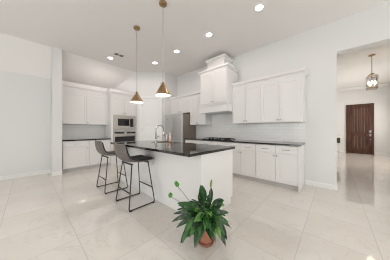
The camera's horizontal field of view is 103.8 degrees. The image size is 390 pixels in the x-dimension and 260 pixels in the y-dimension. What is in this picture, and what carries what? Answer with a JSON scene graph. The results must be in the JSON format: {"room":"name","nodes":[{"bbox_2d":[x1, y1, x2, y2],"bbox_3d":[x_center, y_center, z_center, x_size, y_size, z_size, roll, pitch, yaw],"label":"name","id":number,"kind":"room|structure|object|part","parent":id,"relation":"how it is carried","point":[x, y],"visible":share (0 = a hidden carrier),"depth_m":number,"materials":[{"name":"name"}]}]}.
{"room":"kitchen","nodes":[
{"label":"kitchen","id":0,"kind":"room"},
{"bbox_2d":[0,70,50,175],"bbox_3d":[-5.265,-0.485,2.939,0.100,3.350,3.640,0,0,42],"label":"wall","id":1,"kind":"structure","parent":0,"point":[25,100],"depth_m":3.89,"materials":[{"name":"white paint"}]},
{"bbox_2d":[0,169,49,180],"bbox_3d":[-5.228,1.140,2.896,0.014,0.100,3.626,0,0,42],"label":"baseboard","id":2,"kind":"structure","parent":1,"relation":"attached to","point":[20,175],"depth_m":3.87,"materials":[{"name":"white paint"}]},
{"bbox_2d":[0,33,51,78],"bbox_3d":[-5.099,-1.785,2.787,0.350,0.750,3.640,0,0,42],"label":"ceiling","id":3,"kind":"structure","parent":0,"point":[17,55],"depth_m":3.77,"materials":[{"name":"white paint"}]},
{"bbox_2d":[51,47,61,171],"bbox_3d":[-3.924,-0.485,4.304,0.800,3.350,0.185,0,0,42],"label":"wall","id":4,"kind":"structure","parent":0,"point":[56,68],"depth_m":4.04,"materials":[{"name":"white paint"}]},
{"bbox_2d":[53,171,61,175],"bbox_3d":[-3.623,1.140,4.030,0.014,0.100,0.185,0,0,42],"label":"baseboard","id":5,"kind":"structure","parent":4,"relation":"attached to","point":[56,172],"depth_m":4.03,"materials":[{"name":"white paint"}]},
{"bbox_2d":[62,51,134,88],"bbox_3d":[-3.131,-1.800,5.151,0.630,0.720,2.115,0,0,42],"label":"ceiling","id":6,"kind":"structure","parent":0,"point":[75,68],"depth_m":4.90,"materials":[{"name":"white paint"}]},
{"bbox_2d":[115,72,176,140],"bbox_3d":[-1.876,-0.485,5.809,2.430,3.350,0.436,0,0,-13],"label":"wall","id":7,"kind":"structure","parent":0,"point":[144,83],"depth_m":5.73,"materials":[{"name":"white paint"}]},
{"bbox_2d":[87,85,107,124],"bbox_3d":[-3.313,-0.789,5.135,0.378,1.238,0.605,0,0,42],"label":"upper cabinet","id":8,"kind":"object","parent":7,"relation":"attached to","point":[97,103],"visible":1,"depth_m":5.02,"materials":[{"name":"white paint"}]},
{"bbox_3d":[-3.192,-1.277,5.025,0.050,0.262,0.605,0,0,42],"label":"crown molding","id":9,"kind":"part","parent":8,"relation":"part of","materials":[{"name":"white paint"}]},
{"bbox_2d":[139,96,162,140],"bbox_3d":[-1.643,-0.040,5.685,0.880,2.460,0.087,0,0,-3],"label":"door","id":10,"kind":"structure","parent":7,"relation":"in","point":[151,109],"depth_m":5.71,"materials":[{"name":"white paint"}]},
{"bbox_2d":[0,152,389,259],"bbox_3d":[1.643,1.230,3.950,9.500,0.080,14.650,0,0,42],"label":"floor","id":11,"kind":"structure","parent":0,"point":[65,216],"depth_m":1.99,"materials":[{"name":"tile"}]},
{"bbox_2d":[62,140,88,172],"bbox_3d":[-3.623,0.751,4.594,0.650,0.878,0.608,0,0,42],"label":"base cabinet","id":12,"kind":"object","parent":11,"relation":"on","point":[75,154],"visible":0.99,"depth_m":4.39,"materials":[{"name":"white paint"}]},
{"bbox_3d":[-3.413,0.399,4.403,0.019,0.148,0.595,0,0,42],"label":"drawer","id":13,"kind":"part","parent":12,"relation":"part of","materials":[{"name":"white paint"}]},
{"bbox_3d":[-3.413,0.780,4.403,0.019,0.585,0.595,0,0,42],"label":"door","id":14,"kind":"part","parent":12,"relation":"part of","materials":[{"name":"white paint"}]},
{"bbox_2d":[62,138,110,140],"bbox_3d":[-3.419,0.293,4.814,0.631,0.034,1.226,0,0,42],"label":"countertop","id":15,"kind":"structure","parent":12,"relation":"on","point":[81,139],"depth_m":4.60,"materials":[{"name":"black stone"}]},
{"bbox_2d":[88,139,110,168],"bbox_3d":[-3.212,0.751,5.044,0.650,0.878,0.605,0,0,42],"label":"base cabinet","id":16,"kind":"object","parent":11,"relation":"on","point":[94,156],"visible":0.57,"depth_m":4.80,"materials":[{"name":"white paint"}]},
{"bbox_3d":[-3.104,0.780,4.742,0.019,0.585,0.293,0,0,42],"label":"door","id":17,"kind":"part","parent":16,"relation":"part of","materials":[{"name":"white paint"}]},
{"bbox_3d":[-3.003,0.399,4.853,0.019,0.148,0.592,0,0,42],"label":"drawer","id":18,"kind":"part","parent":16,"relation":"part of","materials":[{"name":"white paint"}]},
{"bbox_3d":[-2.902,0.780,4.963,0.019,0.585,0.294,0,0,42],"label":"door","id":19,"kind":"part","parent":16,"relation":"part of","materials":[{"name":"white paint"}]},
{"bbox_2d":[95,140,127,193],"bbox_3d":[-1.723,0.698,3.140,0.512,0.984,0.550,0,0,42],"label":"bar stool","id":20,"kind":"object","parent":11,"relation":"on","point":[99,145],"visible":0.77,"depth_m":2.96,"materials":[{"name":"grey leather"}]},
{"bbox_3d":[-1.861,0.849,3.294,0.097,0.676,0.434,0,0,42],"label":"leg frame","id":21,"kind":"part","parent":20,"relation":"part of","materials":[{"name":"black metal"}]},
{"bbox_3d":[-1.558,0.849,3.017,0.097,0.676,0.434,0,0,42],"label":"leg frame","id":22,"kind":"part","parent":20,"relation":"part of","materials":[{"name":"black metal"}]},
{"bbox_2d":[105,89,135,165],"bbox_3d":[-2.721,-0.086,5.566,0.670,2.551,0.919,0,0,42],"label":"tall cabinet","id":23,"kind":"object","parent":11,"relation":"on","point":[117,105],"visible":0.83,"depth_m":5.23,"materials":[{"name":"white paint"}]},
{"bbox_3d":[-2.485,0.955,5.390,0.019,0.225,0.836,0,0,42],"label":"drawer","id":24,"kind":"part","parent":23,"relation":"part of","materials":[{"name":"white paint"}]},
{"bbox_3d":[-2.628,-0.833,5.233,0.019,0.590,0.412,0,0,42],"label":"door","id":25,"kind":"part","parent":23,"relation":"part of","materials":[{"name":"white paint"}]},
{"bbox_3d":[-2.568,-1.261,5.426,0.250,0.200,0.919,0,0,42],"label":"crown molding","id":26,"kind":"part","parent":23,"relation":"part of","materials":[{"name":"white paint"}]},
{"bbox_2d":[113,115,135,129],"bbox_3d":[-2.471,-0.263,5.406,0.116,0.491,0.768,0,0,42],"label":"microwave","id":27,"kind":"object","parent":23,"relation":"in","point":[120,122],"visible":0.98,"depth_m":5.36,"materials":[{"name":"silver metal"}]},
{"bbox_3d":[-2.456,-0.263,5.394,0.018,0.365,0.635,0,0,42],"label":"door","id":28,"kind":"part","parent":27,"relation":"part of","materials":[{"name":"silver metal"}]},
{"bbox_2d":[113,131,135,150],"bbox_3d":[-2.464,0.422,5.399,0.136,0.795,0.768,0,0,42],"label":"wall oven","id":29,"kind":"object","parent":23,"relation":"in","point":[118,136],"visible":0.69,"depth_m":5.34,"materials":[{"name":"silver metal"}]},
{"bbox_3d":[-2.460,0.100,5.396,0.020,0.140,0.764,0,0,42],"label":"control panel","id":30,"kind":"part","parent":29,"relation":"part of","materials":[{"name":"silver metal"}]},
{"bbox_3d":[-2.345,-0.833,5.544,0.019,0.590,0.420,0,0,42],"label":"door","id":31,"kind":"part","parent":23,"relation":"part of","materials":[{"name":"white paint"}]},
{"bbox_2d":[114,143,154,211],"bbox_3d":[-1.005,0.698,2.518,0.512,0.984,0.550,0,0,42],"label":"bar stool","id":32,"kind":"object","parent":11,"relation":"on","point":[121,150],"visible":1,"depth_m":2.38,"materials":[{"name":"grey leather"}]},
{"bbox_3d":[-1.142,0.849,2.672,0.097,0.676,0.434,0,0,42],"label":"leg frame","id":33,"kind":"part","parent":32,"relation":"part of","materials":[{"name":"black metal"}]},
{"bbox_3d":[-0.840,0.849,2.395,0.097,0.676,0.434,0,0,42],"label":"leg frame","id":34,"kind":"part","parent":32,"relation":"part of","materials":[{"name":"black metal"}]},
{"bbox_2d":[121,147,232,210],"bbox_3d":[-0.533,0.750,3.068,2.431,0.879,0.856,0,0,42],"label":"kitchen island","id":35,"kind":"object","parent":11,"relation":"on","point":[190,173],"visible":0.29,"depth_m":2.33,"materials":[{"name":"white paint"}]},
{"bbox_2d":[110,140,234,156],"bbox_3d":[-0.611,0.293,2.982,2.475,0.034,1.080,0,0,42],"label":"island countertop","id":36,"kind":"structure","parent":35,"relation":"on","point":[181,148],"depth_m":2.41,"materials":[{"name":"black stone"}]},
{"bbox_2d":[155,125,163,142],"bbox_3d":[-0.744,0.082,3.285,0.111,0.388,0.248,0,0,42],"label":"faucet","id":37,"kind":"object","parent":36,"relation":"on","point":[158,125],"visible":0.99,"depth_m":3.23,"materials":[{"name":"silver metal"}]},
{"bbox_2d":[153,142,176,143],"bbox_3d":[-0.638,0.297,3.365,0.718,0.025,0.368,0,0,42],"label":"sink","id":38,"kind":"object","parent":36,"relation":"in","point":[153,142],"visible":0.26,"depth_m":3.53,"materials":[{"name":"silver metal"}]},
{"bbox_2d":[165,113,195,142],"bbox_3d":[-0.553,0.315,5.517,0.920,1.750,0.738,0,0,42],"label":"refrigerator","id":39,"kind":"object","parent":11,"relation":"on","point":[178,125],"visible":0.49,"depth_m":5.20,"materials":[{"name":"silver metal"}]},
{"bbox_3d":[-0.917,-0.043,5.461,0.453,1.025,0.060,0,0,42],"label":"door","id":40,"kind":"part","parent":39,"relation":"part of","materials":[{"name":"silver metal"}]},
{"bbox_3d":[-0.575,-0.043,5.149,0.453,1.025,0.060,0,0,42],"label":"door","id":41,"kind":"part","parent":39,"relation":"part of","materials":[{"name":"silver metal"}]},
{"bbox_2d":[185,140,199,143],"bbox_3d":[0.107,0.751,5.011,0.638,0.878,0.650,0,0,42],"label":"base cabinet","id":42,"kind":"object","parent":11,"relation":"on","point":[186,141],"visible":0.07,"depth_m":4.75,"materials":[{"name":"white paint"}]},
{"bbox_2d":[168,179,230,247],"bbox_3d":[0.075,0.868,1.599,0.699,0.645,0.464,0,0,-10],"label":"potted plant","id":43,"kind":"object","parent":11,"relation":"on","point":[204,221],"visible":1,"depth_m":1.55,"materials":[{"name":"green plant"}]},
{"bbox_3d":[0.116,1.085,1.628,0.188,0.170,0.188,0,0,42],"label":"pot","id":44,"kind":"part","parent":43,"relation":"part of","materials":[{"name":"ceramic"}]},
{"bbox_2d":[200,140,226,145],"bbox_3d":[0.683,0.751,4.486,0.918,0.878,0.650,0,0,42],"label":"base cabinet","id":45,"kind":"object","parent":11,"relation":"on","point":[201,142],"visible":0.19,"depth_m":4.24,"materials":[{"name":"white paint"}]},
{"bbox_3d":[0.324,0.399,4.429,0.450,0.148,0.019,0,0,42],"label":"drawer","id":46,"kind":"part","parent":45,"relation":"part of","materials":[{"name":"white paint"}]},
{"bbox_3d":[0.660,0.399,4.123,0.450,0.148,0.019,0,0,42],"label":"drawer","id":47,"kind":"part","parent":45,"relation":"part of","materials":[{"name":"white paint"}]},
{"bbox_2d":[227,142,241,177],"bbox_3d":[1.158,0.751,4.052,0.363,0.878,0.650,0,0,42],"label":"base cabinet","id":48,"kind":"object","parent":11,"relation":"on","point":[236,152],"visible":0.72,"depth_m":3.79,"materials":[{"name":"white paint"}]},
{"bbox_3d":[0.967,0.399,3.843,0.350,0.148,0.019,0,0,42],"label":"drawer","id":49,"kind":"part","parent":48,"relation":"part of","materials":[{"name":"white paint"}]},
{"bbox_3d":[0.967,0.780,3.843,0.350,0.585,0.019,0,0,42],"label":"door","id":50,"kind":"part","parent":48,"relation":"part of","materials":[{"name":"white paint"}]},
{"bbox_2d":[240,143,256,181],"bbox_3d":[1.431,0.751,3.803,0.373,0.878,0.650,0,0,42],"label":"base cabinet","id":51,"kind":"object","parent":11,"relation":"on","point":[248,151],"visible":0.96,"depth_m":3.59,"materials":[{"name":"white paint"}]},
{"bbox_3d":[1.240,0.399,3.593,0.360,0.148,0.019,0,0,42],"label":"drawer","id":52,"kind":"part","parent":51,"relation":"part of","materials":[{"name":"white paint"}]},
{"bbox_3d":[1.240,0.780,3.593,0.360,0.585,0.019,0,0,42],"label":"door","id":53,"kind":"part","parent":51,"relation":"part of","materials":[{"name":"white paint"}]},
{"bbox_2d":[256,144,303,192],"bbox_3d":[1.875,0.751,3.398,0.825,0.878,0.650,0,0,42],"label":"base cabinet","id":54,"kind":"object","parent":11,"relation":"on","point":[276,165],"visible":0.99,"depth_m":3.15,"materials":[{"name":"white paint"}]},
{"bbox_2d":[184,138,304,145],"bbox_3d":[1.028,0.293,4.167,3.158,0.034,0.631,0,0,42],"label":"countertop","id":55,"kind":"structure","parent":54,"relation":"on","point":[201,139],"depth_m":3.67,"materials":[{"name":"black stone"}]},
{"bbox_2d":[205,137,235,139],"bbox_3d":[0.691,0.254,4.494,0.880,0.042,0.450,0,0,42],"label":"cooktop","id":56,"kind":"object","parent":55,"relation":"in","point":[210,138],"visible":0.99,"depth_m":4.32,"materials":[{"name":"black glass"}]},
{"bbox_3d":[1.531,0.399,3.328,0.398,0.148,0.019,0,0,42],"label":"drawer","id":57,"kind":"part","parent":54,"relation":"part of","materials":[{"name":"white paint"}]},
{"bbox_3d":[1.531,0.780,3.328,0.398,0.585,0.019,0,0,42],"label":"door","id":58,"kind":"part","parent":54,"relation":"part of","materials":[{"name":"white paint"}]},
{"bbox_3d":[1.824,0.399,3.060,0.387,0.148,0.019,0,0,42],"label":"drawer","id":59,"kind":"part","parent":54,"relation":"part of","materials":[{"name":"white paint"}]},
{"bbox_3d":[1.824,0.780,3.060,0.387,0.585,0.019,0,0,42],"label":"door","id":60,"kind":"part","parent":54,"relation":"part of","materials":[{"name":"white paint"}]},
{"bbox_3d":[2.183,0.751,3.138,0.020,0.878,0.618,0,0,42],"label":"panel","id":61,"kind":"part","parent":54,"relation":"part of","materials":[{"name":"white paint"}]},
{"bbox_2d":[337,136,340,158],"bbox_3d":[6.037,0.738,6.540,0.304,0.905,0.900,0,0,42],"label":"console table","id":62,"kind":"object","parent":11,"relation":"on","point":[338,137],"visible":0.44,"depth_m":6.20,"materials":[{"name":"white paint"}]},
{"bbox_2d":[0,0,389,89],"bbox_3d":[1.643,-2.200,3.950,9.500,0.080,14.650,0,0,42],"label":"ceiling","id":63,"kind":"structure","parent":0,"point":[92,29],"depth_m":3.22,"materials":[{"name":"white paint"}]},
{"bbox_2d":[113,52,127,57],"bbox_3d":[-2.158,-2.155,4.421,0.180,0.009,0.360,0,0,42],"label":"ceiling vent","id":64,"kind":"object","parent":63,"relation":"in","point":[114,53],"visible":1,"depth_m":4.42,"materials":[{"name":"white metal"}]},
{"bbox_2d":[130,25,142,102],"bbox_3d":[-1.226,-1.372,3.225,0.262,1.574,0.262,0,0,42],"label":"pendant light","id":65,"kind":"object","parent":63,"relation":"hanging from","point":[136,98],"visible":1,"depth_m":3.18,"materials":[{"name":"gold metal"}]},
{"bbox_3d":[-1.226,-0.698,3.225,0.262,0.225,0.262,0,0,42],"label":"lamp shade","id":66,"kind":"part","parent":65,"relation":"part of","materials":[{"name":"gold metal"}]},
{"bbox_2d":[155,0,170,96],"bbox_3d":[-0.544,-1.375,2.603,0.262,1.570,0.262,0,0,42],"label":"pendant light","id":67,"kind":"object","parent":63,"relation":"hanging from","point":[162,91],"visible":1,"depth_m":2.56,"materials":[{"name":"gold metal"}]},
{"bbox_3d":[-0.544,-0.703,2.603,0.262,0.225,0.262,0,0,42],"label":"lamp shade","id":68,"kind":"part","parent":67,"relation":"part of","materials":[{"name":"gold metal"}]},
{"bbox_2d":[205,32,212,36],"bbox_3d":[0.316,-2.156,3.469,0.192,0.006,0.192,0,0,42],"label":"recessed light","id":69,"kind":"object","parent":63,"relation":"in","point":[208,34],"visible":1,"depth_m":3.45,"materials":[{"name":"white plastic"}]},
{"bbox_2d":[253,3,264,11],"bbox_3d":[1.134,-2.156,2.702,0.192,0.006,0.192,0,0,42],"label":"recessed light","id":70,"kind":"object","parent":63,"relation":"in","point":[259,7],"visible":1,"depth_m":2.69,"materials":[{"name":"white plastic"}]},
{"bbox_2d":[366,54,377,90],"bbox_3d":[5.095,-1.667,4.408,0.218,0.986,0.218,0,0,42],"label":"lantern chandelier","id":71,"kind":"object","parent":63,"relation":"hanging from","point":[371,81],"visible":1,"depth_m":4.36,"materials":[{"name":"gold metal"}]},
{"bbox_3d":[5.026,-1.355,4.332,0.188,0.334,0.003,0,0,42],"label":"glass pane","id":72,"kind":"part","parent":71,"relation":"part of","materials":[{"name":"white"}]},
{"bbox_2d":[177,1,389,184],"bbox_3d":[1.744,-0.485,4.061,9.300,3.350,0.150,0,0,42],"label":"wall","id":73,"kind":"structure","parent":0,"point":[316,49],"depth_m":3.19,"materials":[{"name":"white paint"}]},
{"bbox_2d":[170,93,189,113],"bbox_3d":[-0.458,-0.925,5.711,1.056,0.651,0.378,0,0,42],"label":"upper cabinet","id":74,"kind":"object","parent":73,"relation":"attached to","point":[178,104],"visible":0.87,"depth_m":5.56,"materials":[{"name":"white paint"}]},
{"bbox_3d":[-0.754,-0.854,5.779,0.524,0.478,0.019,0,0,42],"label":"door","id":75,"kind":"part","parent":74,"relation":"part of","materials":[{"name":"white paint"}]},
{"bbox_3d":[-0.568,-1.188,5.590,1.056,0.125,0.050,0,0,42],"label":"crown molding","id":76,"kind":"part","parent":74,"relation":"part of","materials":[{"name":"white paint"}]},
{"bbox_3d":[-0.363,-0.854,5.423,0.524,0.478,0.019,0,0,42],"label":"door","id":77,"kind":"part","parent":74,"relation":"part of","materials":[{"name":"white paint"}]},
{"bbox_2d":[189,91,211,124],"bbox_3d":[0.182,-0.711,5.127,0.673,1.081,0.378,0,0,42],"label":"upper cabinet","id":78,"kind":"object","parent":73,"relation":"attached to","point":[196,118],"visible":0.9,"depth_m":5.02,"materials":[{"name":"white paint"}]},
{"bbox_3d":[-0.043,-0.638,5.130,0.332,0.908,0.019,0,0,42],"label":"door","id":79,"kind":"part","parent":78,"relation":"part of","materials":[{"name":"white paint"}]},
{"bbox_3d":[0.072,-1.188,5.006,0.673,0.125,0.050,0,0,42],"label":"crown molding","id":80,"kind":"part","parent":78,"relation":"part of","materials":[{"name":"white paint"}]},
{"bbox_3d":[0.206,-0.638,4.903,0.332,0.908,0.019,0,0,42],"label":"door","id":81,"kind":"part","parent":78,"relation":"part of","materials":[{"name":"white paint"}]},
{"bbox_2d":[198,53,237,114],"bbox_3d":[0.682,-1.278,4.484,1.030,1.573,0.653,0,0,42],"label":"range hood","id":82,"kind":"object","parent":73,"relation":"attached to","point":[216,82],"visible":0.99,"depth_m":4.23,"materials":[{"name":"white paint"}]},
{"bbox_3d":[0.328,-1.177,4.426,0.440,0.860,0.019,0,0,42],"label":"door","id":83,"kind":"part","parent":82,"relation":"part of","materials":[{"name":"white paint"}]},
{"bbox_3d":[0.649,-1.681,4.448,1.030,0.090,0.555,0,0,42],"label":"crown molding","id":84,"kind":"part","parent":82,"relation":"part of","materials":[{"name":"white paint"}]},
{"bbox_3d":[0.720,-2.013,4.526,0.650,0.105,0.505,0,0,42],"label":"chimney crown","id":85,"kind":"part","parent":82,"relation":"part of","materials":[{"name":"white paint"}]},
{"bbox_3d":[0.656,-1.177,4.126,0.440,0.860,0.019,0,0,42],"label":"door","id":86,"kind":"part","parent":82,"relation":"part of","materials":[{"name":"white paint"}]},
{"bbox_2d":[232,77,260,123],"bbox_3d":[1.396,-0.711,4.019,0.750,1.081,0.378,0,0,42],"label":"upper cabinet","id":87,"kind":"object","parent":73,"relation":"attached to","point":[246,100],"visible":1,"depth_m":3.88,"materials":[{"name":"white paint"}]},
{"bbox_3d":[1.156,-0.638,4.035,0.371,0.908,0.019,0,0,42],"label":"door","id":88,"kind":"part","parent":87,"relation":"part of","materials":[{"name":"white paint"}]},
{"bbox_3d":[1.285,-1.188,3.898,0.750,0.125,0.050,0,0,42],"label":"crown molding","id":89,"kind":"part","parent":87,"relation":"part of","materials":[{"name":"white paint"}]},
{"bbox_3d":[1.434,-0.638,3.782,0.371,0.908,0.019,0,0,42],"label":"door","id":90,"kind":"part","parent":87,"relation":"part of","materials":[{"name":"white paint"}]},
{"bbox_2d":[197,113,304,142],"bbox_3d":[1.234,-0.160,4.417,3.175,0.870,0.012,0,0,42],"label":"backsplash","id":91,"kind":"structure","parent":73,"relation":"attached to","point":[222,126],"depth_m":4.14,"materials":[{"name":"tile"}]},
{"bbox_2d":[260,67,307,122],"bbox_3d":[2.000,-0.711,3.467,0.883,1.081,0.378,0,0,42],"label":"upper cabinet","id":92,"kind":"object","parent":73,"relation":"attached to","point":[283,94],"visible":1,"depth_m":3.33,"materials":[{"name":"white paint"}]},
{"bbox_3d":[1.719,-0.638,3.522,0.390,0.908,0.019,0,0,42],"label":"door","id":93,"kind":"part","parent":92,"relation":"part of","materials":[{"name":"white paint"}]},
{"bbox_3d":[1.991,-1.188,3.457,0.883,0.125,0.350,0,0,42],"label":"crown molding","id":94,"kind":"part","parent":92,"relation":"part of","materials":[{"name":"white paint"}]},
{"bbox_3d":[2.010,-0.638,3.255,0.390,0.908,0.019,0,0,42],"label":"door","id":95,"kind":"part","parent":92,"relation":"part of","materials":[{"name":"white paint"}]},
{"bbox_2d":[305,180,336,190],"bbox_3d":[2.595,1.140,3.174,0.508,0.100,0.014,0,0,42],"label":"baseboard","id":96,"kind":"structure","parent":73,"relation":"attached to","point":[307,182],"depth_m":3.15,"materials":[{"name":"white paint"}]},
{"bbox_2d":[337,85,389,154],"bbox_3d":[8.314,-0.485,7.711,2.320,3.350,0.100,0,0,42],"label":"wall","id":97,"kind":"structure","parent":0,"point":[380,97],"depth_m":7.33,"materials":[{"name":"white paint"}]},
{"bbox_2d":[346,103,373,154],"bbox_3d":[8.229,-0.052,7.652,0.954,2.485,0.102,0,0,42],"label":"door","id":98,"kind":"structure","parent":97,"relation":"in","point":[359,117],"depth_m":7.65,"materials":[{"name":"brown wood"}]},
{"bbox_2d":[337,83,389,91],"bbox_3d":[8.253,-2.110,7.644,2.120,0.100,0.080,0,0,42],"label":"trim","id":99,"kind":"structure","parent":97,"relation":"attached to","point":[384,84],"depth_m":7.66,"materials":[{"name":"white paint"}]},
{"bbox_2d":[374,153,389,155],"bbox_3d":[8.835,1.140,7.157,0.604,0.100,0.014,0,0,42],"label":"baseboard","id":100,"kind":"structure","parent":97,"relation":"attached to","point":[385,154],"depth_m":7.18,"materials":[{"name":"white paint"}]},
{"bbox_3d":[-2.945,-0.485,5.895,0.100,3.350,3.465,0,0,42],"label":"wall","id":101,"kind":"structure","parent":0,"visible":0},
{"bbox_2d":[62,81,86,124],"bbox_3d":[-3.723,-0.789,4.686,0.378,1.238,0.608,0,0,42],"label":"upper cabinet","id":102,"kind":"object","parent":101,"relation":"attached to","point":[74,95],"visible":0.88,"depth_m":4.58,"materials":[{"name":"white paint"}]},
{"bbox_3d":[-3.602,-1.277,4.575,0.050,0.262,0.608,0,0,42],"label":"crown molding","id":103,"kind":"part","parent":102,"relation":"part of","materials":[{"name":"white paint"}]},
{"bbox_2d":[62,124,104,138],"bbox_3d":[-3.658,0.033,5.032,0.012,0.485,1.229,0,0,42],"label":"backsplash","id":104,"kind":"structure","parent":101,"relation":"attached to","point":[68,131],"depth_m":5.00,"materials":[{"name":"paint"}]}
]}

